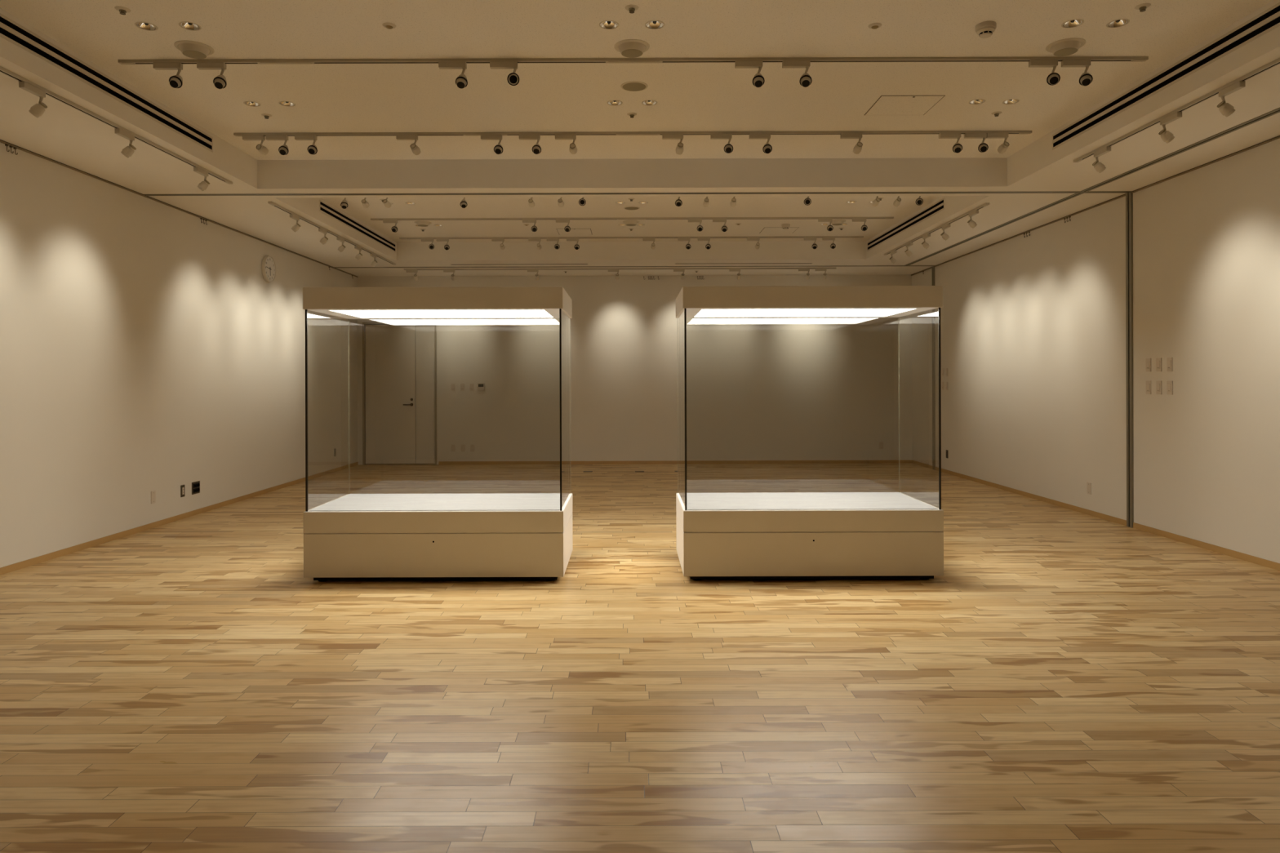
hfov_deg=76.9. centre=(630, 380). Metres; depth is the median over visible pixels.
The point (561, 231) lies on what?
access hatch
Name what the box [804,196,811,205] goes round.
spotlight
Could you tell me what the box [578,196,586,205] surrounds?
spotlight
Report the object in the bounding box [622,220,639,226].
ceiling vent
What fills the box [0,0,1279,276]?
ceiling
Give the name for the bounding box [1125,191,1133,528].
trim
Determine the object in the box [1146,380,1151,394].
light switch
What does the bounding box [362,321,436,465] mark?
trim
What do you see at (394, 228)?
spotlight
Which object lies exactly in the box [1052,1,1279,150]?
ceiling vent
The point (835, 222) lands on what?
ceiling vent
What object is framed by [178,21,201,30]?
recessed light
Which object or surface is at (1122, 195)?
trim
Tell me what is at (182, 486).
wall outlet
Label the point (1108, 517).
baseboard
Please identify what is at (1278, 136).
trim
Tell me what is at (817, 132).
track
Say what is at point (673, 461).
baseboard
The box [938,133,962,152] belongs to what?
spotlight
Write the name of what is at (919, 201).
spotlight
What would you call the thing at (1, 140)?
trim
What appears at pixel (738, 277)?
spotlight
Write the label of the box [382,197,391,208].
spotlight
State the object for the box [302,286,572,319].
hood
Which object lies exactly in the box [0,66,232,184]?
track
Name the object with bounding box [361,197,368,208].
spotlight
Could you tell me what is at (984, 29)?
smoke detector
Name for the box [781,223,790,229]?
smoke detector
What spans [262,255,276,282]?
wall clock
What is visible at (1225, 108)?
spotlight
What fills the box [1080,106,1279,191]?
trim
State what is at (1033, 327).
wall
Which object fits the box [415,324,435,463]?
door
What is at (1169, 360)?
light switch
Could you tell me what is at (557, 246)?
spotlight
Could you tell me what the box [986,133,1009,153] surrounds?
spotlight
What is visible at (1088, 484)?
wall plate
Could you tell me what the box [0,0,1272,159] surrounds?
ceiling
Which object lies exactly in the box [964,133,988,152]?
spotlight
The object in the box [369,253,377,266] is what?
spotlight
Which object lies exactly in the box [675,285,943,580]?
showcase
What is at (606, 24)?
recessed light
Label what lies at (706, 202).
spotlight
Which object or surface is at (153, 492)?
wall plate
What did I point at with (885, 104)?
access hatch
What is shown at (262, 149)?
spotlight
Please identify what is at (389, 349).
door
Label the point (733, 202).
spotlight
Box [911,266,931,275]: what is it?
trim
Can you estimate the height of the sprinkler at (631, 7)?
0.025 m
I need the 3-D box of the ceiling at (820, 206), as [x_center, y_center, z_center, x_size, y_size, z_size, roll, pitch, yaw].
[0.019,-2.034,9.765,6.870,0.001,4.030,0,0,0]
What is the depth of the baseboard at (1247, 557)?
6.57 m
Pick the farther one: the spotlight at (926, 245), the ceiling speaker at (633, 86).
the spotlight at (926, 245)
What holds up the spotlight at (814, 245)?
hanging from the track at (736, 237)
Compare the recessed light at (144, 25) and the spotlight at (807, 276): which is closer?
the recessed light at (144, 25)
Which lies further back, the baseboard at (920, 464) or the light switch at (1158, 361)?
the baseboard at (920, 464)
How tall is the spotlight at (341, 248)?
0.164 m
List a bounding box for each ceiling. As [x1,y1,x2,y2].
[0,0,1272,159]
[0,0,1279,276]
[321,195,942,242]
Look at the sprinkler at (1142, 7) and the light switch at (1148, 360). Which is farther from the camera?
the light switch at (1148, 360)
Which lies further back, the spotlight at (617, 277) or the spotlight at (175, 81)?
the spotlight at (617, 277)
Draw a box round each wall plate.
[151,490,155,503]
[451,444,455,451]
[461,444,465,451]
[470,444,474,451]
[879,441,883,448]
[1086,482,1091,494]
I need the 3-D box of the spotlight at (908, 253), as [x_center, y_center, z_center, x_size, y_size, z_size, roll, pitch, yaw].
[3.585,-1.680,10.317,0.097,0.164,0.179,0,0,0]
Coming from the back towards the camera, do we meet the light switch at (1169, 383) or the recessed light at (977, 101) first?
the light switch at (1169, 383)
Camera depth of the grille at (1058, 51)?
4.89 m
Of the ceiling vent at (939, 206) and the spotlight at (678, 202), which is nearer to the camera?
the spotlight at (678, 202)
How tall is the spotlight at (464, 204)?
0.171 m
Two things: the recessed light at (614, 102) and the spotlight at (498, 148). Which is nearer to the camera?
the recessed light at (614, 102)
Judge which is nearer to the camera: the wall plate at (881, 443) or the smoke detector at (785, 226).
the smoke detector at (785, 226)
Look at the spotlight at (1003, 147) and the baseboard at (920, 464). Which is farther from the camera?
the baseboard at (920, 464)
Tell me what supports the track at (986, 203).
attached to the ceiling at (64, 134)
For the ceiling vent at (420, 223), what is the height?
0.044 m
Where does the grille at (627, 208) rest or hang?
attached to the ceiling speaker at (625, 207)
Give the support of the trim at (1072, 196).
attached to the ceiling at (64, 134)
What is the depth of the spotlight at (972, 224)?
8.42 m
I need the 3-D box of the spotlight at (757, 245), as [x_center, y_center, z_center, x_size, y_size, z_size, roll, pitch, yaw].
[1.745,-1.943,11.392,0.179,0.155,0.099,0,0,0]
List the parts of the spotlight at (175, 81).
stem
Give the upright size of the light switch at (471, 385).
0.122 m
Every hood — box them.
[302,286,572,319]
[675,285,942,318]
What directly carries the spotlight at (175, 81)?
hanging from the track at (1016, 59)
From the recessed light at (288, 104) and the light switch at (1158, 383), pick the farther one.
the light switch at (1158, 383)
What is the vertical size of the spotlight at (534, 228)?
0.158 m
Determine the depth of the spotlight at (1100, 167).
6.17 m
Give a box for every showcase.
[302,286,573,582]
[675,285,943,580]
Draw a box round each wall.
[0,142,357,568]
[356,275,911,464]
[911,137,1279,563]
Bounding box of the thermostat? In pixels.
[477,382,484,391]
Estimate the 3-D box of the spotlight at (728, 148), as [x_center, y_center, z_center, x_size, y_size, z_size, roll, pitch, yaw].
[0.749,-1.935,6.575,0.181,0.165,0.100,0,0,0]
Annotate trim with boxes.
[0,139,357,277]
[143,191,1131,195]
[333,265,935,267]
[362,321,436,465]
[904,193,1082,266]
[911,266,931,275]
[931,266,935,470]
[933,193,1125,266]
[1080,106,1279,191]
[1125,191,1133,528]
[1131,135,1279,193]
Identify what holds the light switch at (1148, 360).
attached to the wall at (1033, 327)
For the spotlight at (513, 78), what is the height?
0.155 m
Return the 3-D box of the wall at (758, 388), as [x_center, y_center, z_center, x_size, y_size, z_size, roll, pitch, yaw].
[0.074,-0.400,13.625,9.330,3.600,0.150,0,0,0]
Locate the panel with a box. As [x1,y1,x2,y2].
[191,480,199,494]
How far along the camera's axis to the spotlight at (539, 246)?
11.36 m
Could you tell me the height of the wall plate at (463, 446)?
0.120 m
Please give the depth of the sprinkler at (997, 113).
6.12 m
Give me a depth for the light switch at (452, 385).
13.54 m
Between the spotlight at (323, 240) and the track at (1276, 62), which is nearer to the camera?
the track at (1276, 62)
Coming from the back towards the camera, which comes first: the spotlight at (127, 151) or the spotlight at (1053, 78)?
the spotlight at (127, 151)
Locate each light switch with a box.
[450,383,455,391]
[460,383,464,391]
[469,383,474,391]
[945,368,947,376]
[1146,358,1151,371]
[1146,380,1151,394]
[1155,357,1161,371]
[1155,380,1161,394]
[1166,357,1173,371]
[1166,380,1173,395]
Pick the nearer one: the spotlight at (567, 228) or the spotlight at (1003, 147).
the spotlight at (1003, 147)
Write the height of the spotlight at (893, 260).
0.164 m
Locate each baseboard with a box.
[0,462,358,575]
[438,460,911,464]
[911,460,932,469]
[934,466,1126,525]
[1133,522,1279,570]
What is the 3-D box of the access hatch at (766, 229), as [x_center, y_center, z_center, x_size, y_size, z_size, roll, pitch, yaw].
[2.014,-2.038,10.915,0.460,0.005,0.430,0,0,0]
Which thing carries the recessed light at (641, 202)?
in the ceiling at (820, 206)
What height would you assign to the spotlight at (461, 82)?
0.172 m
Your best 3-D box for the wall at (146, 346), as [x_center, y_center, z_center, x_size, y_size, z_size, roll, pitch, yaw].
[-4.666,-0.386,5.975,0.150,3.600,15.450,0,0,0]
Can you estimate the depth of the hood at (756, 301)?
5.57 m
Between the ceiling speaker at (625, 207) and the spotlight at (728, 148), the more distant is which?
the ceiling speaker at (625, 207)
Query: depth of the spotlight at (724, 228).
10.03 m
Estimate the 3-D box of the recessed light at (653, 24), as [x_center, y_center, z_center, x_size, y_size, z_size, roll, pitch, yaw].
[0.140,-2.050,4.600,0.116,0.038,0.116,0,0,0]
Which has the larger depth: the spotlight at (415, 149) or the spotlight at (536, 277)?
the spotlight at (536, 277)
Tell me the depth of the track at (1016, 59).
5.07 m
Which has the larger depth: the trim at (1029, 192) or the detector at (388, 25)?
the trim at (1029, 192)
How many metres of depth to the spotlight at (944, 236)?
9.15 m
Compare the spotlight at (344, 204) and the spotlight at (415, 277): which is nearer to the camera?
the spotlight at (344, 204)
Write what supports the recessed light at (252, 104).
in the ceiling at (547, 96)
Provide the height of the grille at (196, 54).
0.003 m
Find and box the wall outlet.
[180,484,184,497]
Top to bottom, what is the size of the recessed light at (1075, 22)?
0.038 m
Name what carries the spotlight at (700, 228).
hanging from the track at (622, 218)
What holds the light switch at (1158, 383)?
attached to the wall at (1033, 327)
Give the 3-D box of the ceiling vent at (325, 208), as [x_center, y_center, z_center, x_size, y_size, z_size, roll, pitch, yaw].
[-3.411,-1.930,10.285,0.009,0.126,2.866,0,0,0]
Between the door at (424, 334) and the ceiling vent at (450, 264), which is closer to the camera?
the ceiling vent at (450, 264)
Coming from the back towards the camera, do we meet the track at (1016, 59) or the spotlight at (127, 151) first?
the spotlight at (127, 151)
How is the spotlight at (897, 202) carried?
hanging from the track
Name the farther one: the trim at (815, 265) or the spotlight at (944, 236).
the trim at (815, 265)
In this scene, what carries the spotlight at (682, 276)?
hanging from the track at (594, 268)
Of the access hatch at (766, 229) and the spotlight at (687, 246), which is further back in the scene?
the spotlight at (687, 246)
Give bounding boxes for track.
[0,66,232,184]
[118,56,1148,64]
[233,130,1031,136]
[267,201,395,265]
[370,217,893,220]
[399,235,863,239]
[404,267,835,270]
[884,202,989,255]
[1073,57,1279,162]
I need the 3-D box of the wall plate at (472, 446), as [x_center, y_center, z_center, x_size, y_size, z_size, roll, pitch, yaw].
[-2.652,1.133,13.546,0.070,0.120,0.008,0,0,0]
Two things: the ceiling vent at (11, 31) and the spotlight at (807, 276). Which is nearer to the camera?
the ceiling vent at (11, 31)
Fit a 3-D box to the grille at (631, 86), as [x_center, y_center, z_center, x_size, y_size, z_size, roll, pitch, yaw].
[0.028,-2.029,5.560,0.163,0.002,0.163,0,0,0]
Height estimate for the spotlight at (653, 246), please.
0.150 m
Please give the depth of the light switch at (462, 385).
13.54 m
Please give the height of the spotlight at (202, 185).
0.164 m
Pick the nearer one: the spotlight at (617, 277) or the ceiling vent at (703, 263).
the ceiling vent at (703, 263)
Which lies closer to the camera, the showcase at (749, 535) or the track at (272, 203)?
the showcase at (749, 535)
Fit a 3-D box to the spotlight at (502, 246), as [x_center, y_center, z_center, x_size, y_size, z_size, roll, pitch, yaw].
[-1.864,-1.935,11.392,0.180,0.150,0.097,0,0,0]
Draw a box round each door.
[364,324,416,463]
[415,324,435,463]
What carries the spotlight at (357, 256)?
hanging from the track at (272, 203)
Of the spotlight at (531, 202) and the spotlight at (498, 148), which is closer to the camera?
the spotlight at (498, 148)
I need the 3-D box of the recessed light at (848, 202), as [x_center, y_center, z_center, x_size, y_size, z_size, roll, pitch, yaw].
[2.527,-2.058,9.190,0.116,0.038,0.116,0,0,0]
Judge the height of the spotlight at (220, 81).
0.171 m
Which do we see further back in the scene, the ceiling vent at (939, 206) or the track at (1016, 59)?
the ceiling vent at (939, 206)
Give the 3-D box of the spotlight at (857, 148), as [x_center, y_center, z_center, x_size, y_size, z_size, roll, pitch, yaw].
[1.811,-1.943,6.601,0.176,0.157,0.099,0,0,0]
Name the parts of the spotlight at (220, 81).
stem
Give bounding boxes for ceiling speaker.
[620,80,648,91]
[623,206,639,209]
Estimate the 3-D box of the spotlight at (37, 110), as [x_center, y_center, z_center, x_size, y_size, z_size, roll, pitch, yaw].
[-3.545,-1.659,4.767,0.096,0.164,0.178,0,0,0]
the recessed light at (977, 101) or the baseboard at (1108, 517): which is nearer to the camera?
the recessed light at (977, 101)
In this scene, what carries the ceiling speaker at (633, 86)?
attached to the ceiling at (547, 96)
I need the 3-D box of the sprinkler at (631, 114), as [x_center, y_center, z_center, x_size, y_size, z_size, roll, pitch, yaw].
[0.014,-2.022,6.140,0.076,0.025,0.076,0,0,0]
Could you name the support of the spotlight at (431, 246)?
hanging from the track at (736, 237)
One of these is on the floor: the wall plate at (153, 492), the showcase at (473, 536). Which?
the showcase at (473, 536)
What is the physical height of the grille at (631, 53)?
0.003 m
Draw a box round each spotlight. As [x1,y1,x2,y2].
[18,80,47,117]
[115,128,136,157]
[152,62,182,88]
[193,166,209,191]
[196,62,226,88]
[242,134,268,155]
[266,134,288,155]
[289,213,300,231]
[294,134,317,154]
[318,227,328,244]
[337,236,345,252]
[340,197,347,208]
[354,245,362,259]
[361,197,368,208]
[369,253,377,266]
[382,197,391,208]
[382,219,397,232]
[395,134,420,155]
[406,270,417,280]
[421,238,434,248]
[436,238,449,249]
[438,61,467,88]
[443,269,455,280]
[460,197,467,208]
[480,134,502,154]
[489,61,519,85]
[491,238,505,249]
[519,133,541,154]
[522,219,537,231]
[527,269,538,279]
[528,197,534,207]
[528,238,541,249]
[546,238,559,248]
[555,133,577,154]
[555,219,570,231]
[557,196,564,207]
[566,238,579,249]
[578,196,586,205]
[608,269,619,279]
[642,237,655,248]
[662,133,683,154]
[673,269,684,279]
[675,196,682,206]
[677,237,690,248]
[688,218,702,231]
[697,237,711,248]
[702,196,709,207]
[710,133,733,153]
[712,218,727,231]
[728,268,740,279]
[730,196,736,207]
[734,60,764,87]
[746,237,759,248]
[749,133,772,153]
[782,60,812,87]
[798,268,809,279]
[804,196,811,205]
[804,237,817,248]
[815,268,826,279]
[817,218,833,231]
[822,237,835,248]
[840,133,862,154]
[852,217,867,231]
[871,195,879,206]
[888,249,897,263]
[893,195,901,206]
[904,242,912,256]
[915,195,923,204]
[921,233,930,248]
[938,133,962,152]
[940,223,950,240]
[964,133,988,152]
[967,209,978,228]
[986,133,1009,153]
[1028,59,1060,84]
[1061,59,1093,85]
[1092,146,1111,173]
[1158,111,1182,142]
[1217,80,1244,116]
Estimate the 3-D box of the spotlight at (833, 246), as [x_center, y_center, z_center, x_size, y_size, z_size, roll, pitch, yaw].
[2.808,-1.941,11.365,0.179,0.165,0.099,0,0,0]
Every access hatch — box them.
[556,228,592,235]
[759,226,799,233]
[864,95,944,115]
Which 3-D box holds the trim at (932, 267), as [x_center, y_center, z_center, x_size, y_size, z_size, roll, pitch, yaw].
[4.731,-0.199,12.560,0.016,3.170,0.084,0,0,0]
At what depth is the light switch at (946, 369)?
12.04 m
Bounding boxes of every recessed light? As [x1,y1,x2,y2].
[134,21,158,31]
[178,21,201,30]
[243,101,261,106]
[278,101,295,106]
[599,20,618,29]
[606,99,622,105]
[638,201,648,204]
[641,99,657,105]
[644,20,664,29]
[846,200,856,203]
[968,98,986,104]
[1002,98,1019,104]
[1061,18,1084,27]
[1106,18,1129,27]
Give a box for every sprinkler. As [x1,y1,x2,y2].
[114,5,130,14]
[261,113,271,119]
[625,4,639,13]
[626,112,636,117]
[991,111,1002,116]
[1134,2,1151,12]
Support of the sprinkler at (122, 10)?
attached to the ceiling at (547, 96)
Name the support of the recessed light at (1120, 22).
in the ceiling at (547, 96)
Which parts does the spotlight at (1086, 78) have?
stem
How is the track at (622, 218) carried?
attached to the ceiling at (820, 206)
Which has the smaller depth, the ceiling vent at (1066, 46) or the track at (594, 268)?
the ceiling vent at (1066, 46)
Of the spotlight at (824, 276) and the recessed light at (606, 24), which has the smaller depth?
the recessed light at (606, 24)
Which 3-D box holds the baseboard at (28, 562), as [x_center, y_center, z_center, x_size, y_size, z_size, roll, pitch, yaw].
[-4.582,1.388,5.975,0.007,0.052,15.150,0,0,0]
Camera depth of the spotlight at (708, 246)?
11.36 m
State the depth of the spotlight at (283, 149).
6.57 m
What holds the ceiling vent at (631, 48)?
in the ceiling at (547, 96)
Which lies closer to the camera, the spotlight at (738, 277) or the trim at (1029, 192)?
the trim at (1029, 192)
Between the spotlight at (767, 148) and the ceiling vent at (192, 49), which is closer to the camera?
the ceiling vent at (192, 49)
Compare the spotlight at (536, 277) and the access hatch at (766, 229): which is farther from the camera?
the spotlight at (536, 277)
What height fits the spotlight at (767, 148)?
0.168 m
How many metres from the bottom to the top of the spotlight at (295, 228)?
0.164 m
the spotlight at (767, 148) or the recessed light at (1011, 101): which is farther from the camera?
the spotlight at (767, 148)
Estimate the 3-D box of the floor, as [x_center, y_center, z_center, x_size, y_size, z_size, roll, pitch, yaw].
[0.079,1.450,5.975,9.730,0.100,15.550,0,0,0]
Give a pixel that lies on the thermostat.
(481, 386)
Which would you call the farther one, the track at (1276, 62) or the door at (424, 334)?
the door at (424, 334)
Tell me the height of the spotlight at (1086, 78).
0.169 m
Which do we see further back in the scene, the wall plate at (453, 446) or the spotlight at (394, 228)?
the wall plate at (453, 446)
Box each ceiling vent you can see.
[0,13,213,152]
[173,40,214,58]
[319,199,395,252]
[413,220,431,226]
[449,263,588,264]
[613,39,649,57]
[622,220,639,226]
[674,262,813,264]
[829,219,845,225]
[867,197,944,250]
[1045,37,1085,56]
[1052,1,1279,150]
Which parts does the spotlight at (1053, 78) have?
stem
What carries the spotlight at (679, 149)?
hanging from the track at (817, 132)
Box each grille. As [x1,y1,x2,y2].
[182,49,206,58]
[621,48,642,57]
[622,82,645,91]
[625,207,638,209]
[1053,47,1077,56]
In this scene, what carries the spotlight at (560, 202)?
hanging from the track
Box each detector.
[382,22,395,28]
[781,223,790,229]
[867,22,881,29]
[974,20,996,38]
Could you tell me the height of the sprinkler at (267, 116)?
0.025 m
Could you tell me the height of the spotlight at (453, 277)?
0.164 m
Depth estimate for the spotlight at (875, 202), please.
8.59 m
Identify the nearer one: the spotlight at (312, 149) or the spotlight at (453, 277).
the spotlight at (312, 149)
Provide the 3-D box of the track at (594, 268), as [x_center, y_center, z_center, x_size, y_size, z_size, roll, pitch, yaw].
[-0.160,-1.759,12.660,6.790,0.022,0.034,0,0,0]
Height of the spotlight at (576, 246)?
0.166 m
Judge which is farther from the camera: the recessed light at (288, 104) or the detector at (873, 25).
the recessed light at (288, 104)
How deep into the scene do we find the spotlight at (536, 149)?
6.57 m
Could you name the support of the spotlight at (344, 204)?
hanging from the track
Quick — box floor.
[0,462,1279,852]
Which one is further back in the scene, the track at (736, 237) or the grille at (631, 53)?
the track at (736, 237)
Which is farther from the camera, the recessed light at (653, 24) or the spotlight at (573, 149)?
the spotlight at (573, 149)
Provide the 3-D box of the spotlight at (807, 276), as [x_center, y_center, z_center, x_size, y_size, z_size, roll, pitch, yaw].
[2.736,-1.678,12.670,0.179,0.164,0.096,0,0,0]
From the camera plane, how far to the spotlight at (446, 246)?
11.36 m
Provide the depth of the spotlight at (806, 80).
5.07 m
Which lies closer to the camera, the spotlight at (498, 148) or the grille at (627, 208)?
the spotlight at (498, 148)
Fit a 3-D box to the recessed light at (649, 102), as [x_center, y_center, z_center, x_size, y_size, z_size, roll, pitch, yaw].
[0.141,-2.050,5.890,0.116,0.038,0.116,0,0,0]
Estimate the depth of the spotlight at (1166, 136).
5.39 m
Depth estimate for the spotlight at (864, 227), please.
10.03 m

